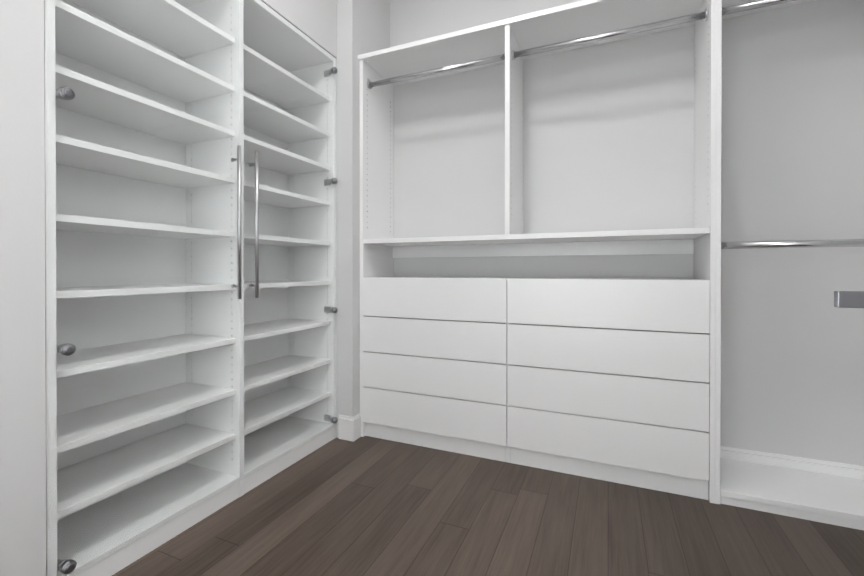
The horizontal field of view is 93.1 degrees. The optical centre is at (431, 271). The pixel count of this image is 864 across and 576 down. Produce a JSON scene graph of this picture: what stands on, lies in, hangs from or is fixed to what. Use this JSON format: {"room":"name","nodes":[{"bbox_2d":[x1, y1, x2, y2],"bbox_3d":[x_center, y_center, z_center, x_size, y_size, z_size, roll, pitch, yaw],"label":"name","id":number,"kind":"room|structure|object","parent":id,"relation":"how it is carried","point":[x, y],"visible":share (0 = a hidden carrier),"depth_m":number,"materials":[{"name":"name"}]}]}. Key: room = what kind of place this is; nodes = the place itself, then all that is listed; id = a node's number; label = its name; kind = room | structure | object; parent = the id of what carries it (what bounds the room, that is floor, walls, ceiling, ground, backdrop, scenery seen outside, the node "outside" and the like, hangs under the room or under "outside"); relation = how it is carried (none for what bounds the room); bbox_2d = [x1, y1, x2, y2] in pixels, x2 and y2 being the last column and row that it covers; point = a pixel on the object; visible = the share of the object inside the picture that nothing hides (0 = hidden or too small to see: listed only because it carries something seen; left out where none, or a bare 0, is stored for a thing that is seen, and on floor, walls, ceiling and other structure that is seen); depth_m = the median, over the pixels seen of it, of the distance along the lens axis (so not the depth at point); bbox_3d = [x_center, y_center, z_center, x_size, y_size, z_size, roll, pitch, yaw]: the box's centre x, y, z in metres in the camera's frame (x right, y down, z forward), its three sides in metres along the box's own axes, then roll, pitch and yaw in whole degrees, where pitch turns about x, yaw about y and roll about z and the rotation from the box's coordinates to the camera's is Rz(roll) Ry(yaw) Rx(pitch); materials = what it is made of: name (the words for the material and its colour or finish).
{"room":"walk-in closet","nodes":[
{"label":"walk-in closet","id":0,"kind":"room"},
{"bbox_2d":[0,0,389,575],"bbox_3d":[-1.265,-0.512,1.249,0.584,3.000,3.840,0,0,23],"label":"wall","id":1,"kind":"structure","parent":0,"point":[345,33],"depth_m":1.14,"materials":[{"name":"white paint"}]},
{"bbox_2d":[112,436,863,575],"bbox_3d":[-0.068,1.030,0.740,3.190,0.080,3.840,0,0,23],"label":"floor","id":2,"kind":"structure","parent":0,"point":[367,506],"depth_m":1.57,"materials":[{"name":"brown wood"}]},
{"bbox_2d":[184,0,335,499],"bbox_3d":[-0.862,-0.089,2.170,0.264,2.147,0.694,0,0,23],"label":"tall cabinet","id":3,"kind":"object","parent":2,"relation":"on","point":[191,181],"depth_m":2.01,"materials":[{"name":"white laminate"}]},
{"bbox_2d":[358,0,863,529],"bbox_3d":[0.778,-0.149,2.115,2.487,2.266,0.389,0,0,23],"label":"system","id":4,"kind":"object","parent":2,"relation":"on","point":[616,380],"visible":1,"depth_m":2.02,"materials":[{"name":"white laminate"}]},
{"bbox_2d":[390,0,863,465],"bbox_3d":[0.668,-0.517,2.442,3.190,3.000,0.120,0,0,23],"label":"wall","id":5,"kind":"structure","parent":0,"point":[608,136],"depth_m":2.04,"materials":[{"name":"white paint"}]},
{"bbox_2d":[720,446,863,479],"bbox_3d":[1.671,0.928,1.944,0.653,0.115,0.012,0,0,23],"label":"baseboard","id":6,"kind":"structure","parent":5,"relation":"attached to","point":[752,456],"depth_m":1.93,"materials":[{"name":"white wood"}]},
{"bbox_3d":[1.318,-0.507,0.071,0.120,3.000,3.720,0,0,23],"label":"wall","id":7,"kind":"structure","parent":0,"visible":0},
{"bbox_2d":[834,291,863,307],"bbox_3d":[1.078,0.051,0.605,0.735,0.080,0.080,0,0,23],"label":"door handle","id":8,"kind":"object","parent":7,"relation":"attached to","point":[848,299],"visible":1,"depth_m":0.74,"materials":[{"name":"silver metal"}]}
]}

